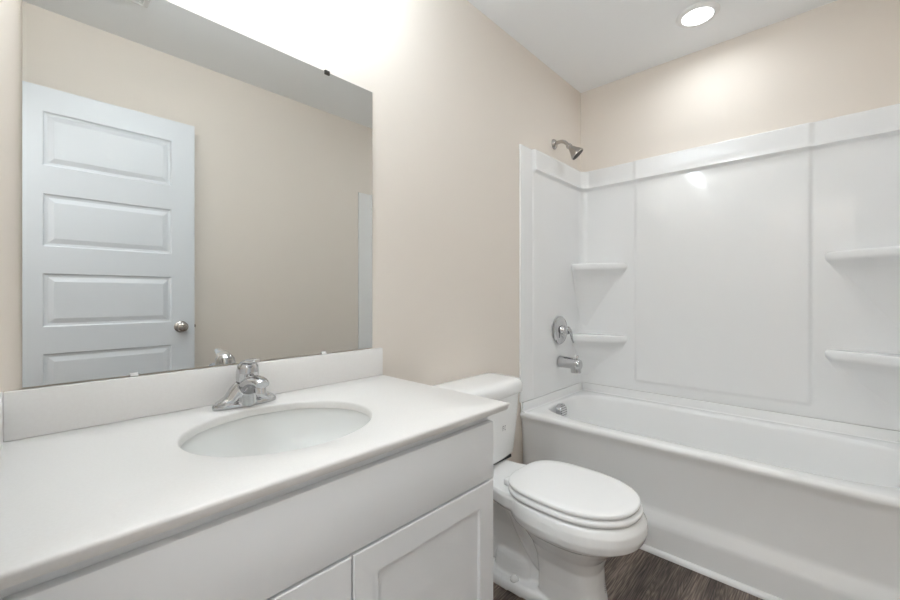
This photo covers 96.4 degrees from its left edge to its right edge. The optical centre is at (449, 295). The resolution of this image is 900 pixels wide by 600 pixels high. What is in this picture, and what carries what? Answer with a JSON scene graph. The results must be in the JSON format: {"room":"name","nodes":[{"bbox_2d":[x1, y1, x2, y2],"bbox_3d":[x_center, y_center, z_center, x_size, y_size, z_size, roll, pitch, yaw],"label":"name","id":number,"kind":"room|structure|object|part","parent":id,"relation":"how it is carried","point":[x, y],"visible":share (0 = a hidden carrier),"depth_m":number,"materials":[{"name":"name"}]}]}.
{"room":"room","nodes":[
{"label":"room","id":0,"kind":"room"},
{"bbox_2d":[0,0,580,463],"bbox_3d":[-0.061,-0.133,1.784,0.120,2.440,2.849,0,0,43],"label":"wall","id":1,"kind":"structure","parent":0,"point":[455,97],"depth_m":1.65,"materials":[{"name":"beige paint"}]},
{"bbox_2d":[3,348,382,441],"bbox_3d":[-0.571,0.242,1.139,0.020,0.098,0.930,0,0,43],"label":"backsplash","id":2,"kind":"structure","parent":1,"relation":"attached to","point":[32,412],"depth_m":0.97,"materials":[{"name":"stone"}]},
{"bbox_2d":[22,0,371,387],"bbox_3d":[-0.579,-0.273,1.139,0.010,0.932,0.867,0,0,43],"label":"wall mirror","id":3,"kind":"object","parent":1,"relation":"attached to","point":[197,191],"visible":1,"depth_m":1.02,"materials":[{"name":"mirror"}]},
{"bbox_2d":[551,139,582,159],"bbox_3d":[0.701,-0.869,2.384,0.178,0.146,0.080,0,0,37],"label":"showerhead","id":4,"kind":"object","parent":1,"relation":"attached to","point":[575,151],"visible":1,"depth_m":2.35,"materials":[{"name":"grey metal"}]},
{"bbox_3d":[0.666,-0.898,2.392,0.104,0.056,0.021,0,0,43],"label":"shower arm","id":5,"kind":"part","parent":4,"relation":"part of","materials":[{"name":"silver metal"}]},
{"bbox_2d":[493,549,762,599],"bbox_3d":[0.092,1.112,0.762,1.744,0.050,4.129,0,0,43],"label":"floor","id":6,"kind":"structure","parent":0,"point":[640,574],"depth_m":1.52,"materials":[{"name":"wood"}]},
{"bbox_2d":[0,416,492,599],"bbox_3d":[-0.393,0.700,0.933,0.554,0.776,0.907,0,0,43],"label":"vanity cabinet","id":7,"kind":"object","parent":6,"relation":"on","point":[414,521],"visible":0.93,"depth_m":0.74,"materials":[{"name":"white paint"}]},
{"bbox_2d":[0,348,509,589],"bbox_3d":[-0.373,0.252,0.943,0.577,0.118,0.954,0,0,43],"label":"countertop","id":8,"kind":"structure","parent":7,"relation":"on","point":[90,469],"depth_m":0.76,"materials":[{"name":"stone"}]},
{"bbox_2d":[212,358,275,410],"bbox_3d":[-0.516,0.226,1.063,0.153,0.130,0.142,0,0,13],"label":"sink faucet","id":9,"kind":"object","parent":8,"relation":"on","point":[249,388],"visible":1,"depth_m":1.03,"materials":[{"name":"silver metal"}]},
{"bbox_3d":[-0.521,0.195,1.048,0.094,0.067,0.055,0,0,43],"label":"lever handle","id":10,"kind":"part","parent":9,"relation":"part of","materials":[{"name":"silver metal"}]},
{"bbox_2d":[180,408,370,456],"bbox_3d":[-0.377,0.390,0.920,0.397,0.156,0.454,0,0,43],"label":"undermount sink","id":11,"kind":"object","parent":8,"relation":"in","point":[286,430],"visible":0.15,"depth_m":1.06,"materials":[{"name":"white ceramic"}]},
{"bbox_3d":[-0.341,0.732,0.599,0.020,0.486,0.438,0,0,43],"label":"door","id":12,"kind":"part","parent":7,"relation":"part of","materials":[{"name":"white paint"}]},
{"bbox_3d":[-0.039,0.732,0.919,0.020,0.486,0.434,0,0,43],"label":"door","id":13,"kind":"part","parent":7,"relation":"part of","materials":[{"name":"white paint"}]},
{"bbox_2d":[433,373,647,599],"bbox_3d":[0.325,0.727,1.524,0.781,0.721,0.444,0,0,43],"label":"toilet","id":14,"kind":"object","parent":6,"relation":"on","point":[556,524],"visible":0.78,"depth_m":1.39,"materials":[{"name":"white ceramic"}]},
{"bbox_3d":[0.121,0.398,1.715,0.222,0.064,0.444,0,0,43],"label":"tank lid","id":15,"kind":"part","parent":14,"relation":"part of","materials":[{"name":"white ceramic"}]},
{"bbox_3d":[0.118,0.567,1.718,0.204,0.274,0.420,0,0,43],"label":"tank","id":16,"kind":"part","parent":14,"relation":"part of","materials":[{"name":"white ceramic"}]},
{"bbox_3d":[0.335,0.900,1.515,0.755,0.374,0.371,0,0,43],"label":"bowl","id":17,"kind":"part","parent":14,"relation":"part of","materials":[{"name":"white ceramic"}]},
{"bbox_3d":[0.435,0.678,1.420,0.436,0.018,0.340,0,0,43],"label":"lid","id":18,"kind":"part","parent":14,"relation":"part of","materials":[{"name":"white plastic"}]},
{"bbox_3d":[0.439,0.700,1.417,0.442,0.018,0.352,0,0,43],"label":"seat","id":19,"kind":"part","parent":14,"relation":"part of","materials":[{"name":"white plastic"}]},
{"bbox_2d":[520,382,899,599],"bbox_3d":[1.171,0.833,1.909,1.496,0.509,0.730,0,0,43],"label":"bathtub","id":20,"kind":"object","parent":6,"relation":"on","point":[785,506],"visible":0.91,"depth_m":1.64,"materials":[{"name":"white ceramic"}]},
{"bbox_3d":[0.634,0.657,2.291,0.042,0.080,0.078,0,0,43],"label":"overflow plate","id":21,"kind":"part","parent":20,"relation":"part of","materials":[{"name":"silver metal"}]},
{"bbox_2d":[467,0,836,92],"bbox_3d":[0.092,-1.393,0.762,1.744,0.080,4.129,0,0,43],"label":"ceiling","id":22,"kind":"structure","parent":0,"point":[589,44],"depth_m":2.03,"materials":[{"name":"white paint"}]},
{"bbox_2d":[676,1,719,27],"bbox_3d":[1.194,-1.347,1.939,0.184,0.010,0.184,0,0,43],"label":"recessed light","id":23,"kind":"object","parent":22,"relation":"in","point":[698,14],"visible":1,"depth_m":1.92,"materials":[{"name":"white paint"}]},
{"bbox_2d":[639,544,782,599],"bbox_3d":[0.916,1.078,1.638,1.496,0.019,0.016,0,0,43],"label":"trim","id":24,"kind":"structure","parent":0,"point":[738,585],"depth_m":1.55,"materials":[{"name":"white paint"}]},
{"bbox_2d":[581,0,899,430],"bbox_3d":[1.465,-0.133,2.222,1.504,2.440,0.120,0,0,43],"label":"wall","id":25,"kind":"structure","parent":0,"point":[838,58],"depth_m":2.05,"materials":[{"name":"beige paint"}]},
{"bbox_2d":[519,103,899,430],"bbox_3d":[1.167,-0.118,1.905,1.503,1.386,0.750,0,0,43],"label":"tub surround","id":26,"kind":"object","parent":25,"relation":"attached to","point":[761,271],"visible":0.98,"depth_m":2.09,"materials":[{"name":"white plastic"}]},
{"bbox_3d":[0.641,-0.118,2.408,0.048,1.386,0.737,0,0,43],"label":"panel","id":27,"kind":"part","parent":26,"relation":"part of","materials":[{"name":"white plastic"}]},
{"bbox_2d":[553,316,573,343],"bbox_3d":[0.698,0.212,2.413,0.083,0.170,0.170,0,0,43],"label":"shower valve","id":28,"kind":"object","parent":26,"relation":"attached to","point":[561,330],"visible":1,"depth_m":2.40,"materials":[{"name":"silver metal"}]},
{"bbox_3d":[0.718,0.238,2.402,0.051,0.098,0.040,0,0,16],"label":"valve lever","id":29,"kind":"part","parent":28,"relation":"part of","materials":[{"name":"silver metal"}]},
{"bbox_2d":[557,355,582,373],"bbox_3d":[0.716,0.406,2.396,0.138,0.104,0.066,0,0,43],"label":"tub spout","id":30,"kind":"object","parent":26,"relation":"attached to","point":[575,364],"visible":1,"depth_m":2.36,"materials":[{"name":"silver metal"}]},
{"bbox_2d":[572,333,626,375],"bbox_3d":[0.932,0.403,2.516,0.292,0.308,0.155,0,0,43],"label":"corner shelf","id":31,"kind":"object","parent":26,"relation":"attached to","point":[600,354],"depth_m":2.54,"materials":[{"name":"white plastic"}]},
{"bbox_2d":[572,263,626,325],"bbox_3d":[0.932,0.023,2.516,0.292,0.448,0.155,0,0,43],"label":"corner shelf","id":32,"kind":"object","parent":26,"relation":"attached to","point":[599,290],"depth_m":2.56,"materials":[{"name":"white plastic"}]},
{"bbox_2d":[825,349,899,415],"bbox_3d":[1.791,0.403,1.708,0.292,0.308,0.155,0,0,43],"label":"corner shelf","id":33,"kind":"object","parent":26,"relation":"attached to","point":[858,382],"depth_m":1.77,"materials":[{"name":"white plastic"}]},
{"bbox_2d":[825,245,899,335],"bbox_3d":[1.791,0.023,1.708,0.292,0.448,0.155,0,0,43],"label":"corner shelf","id":34,"kind":"object","parent":26,"relation":"attached to","point":[862,283],"depth_m":1.77,"materials":[{"name":"white plastic"}]}
]}

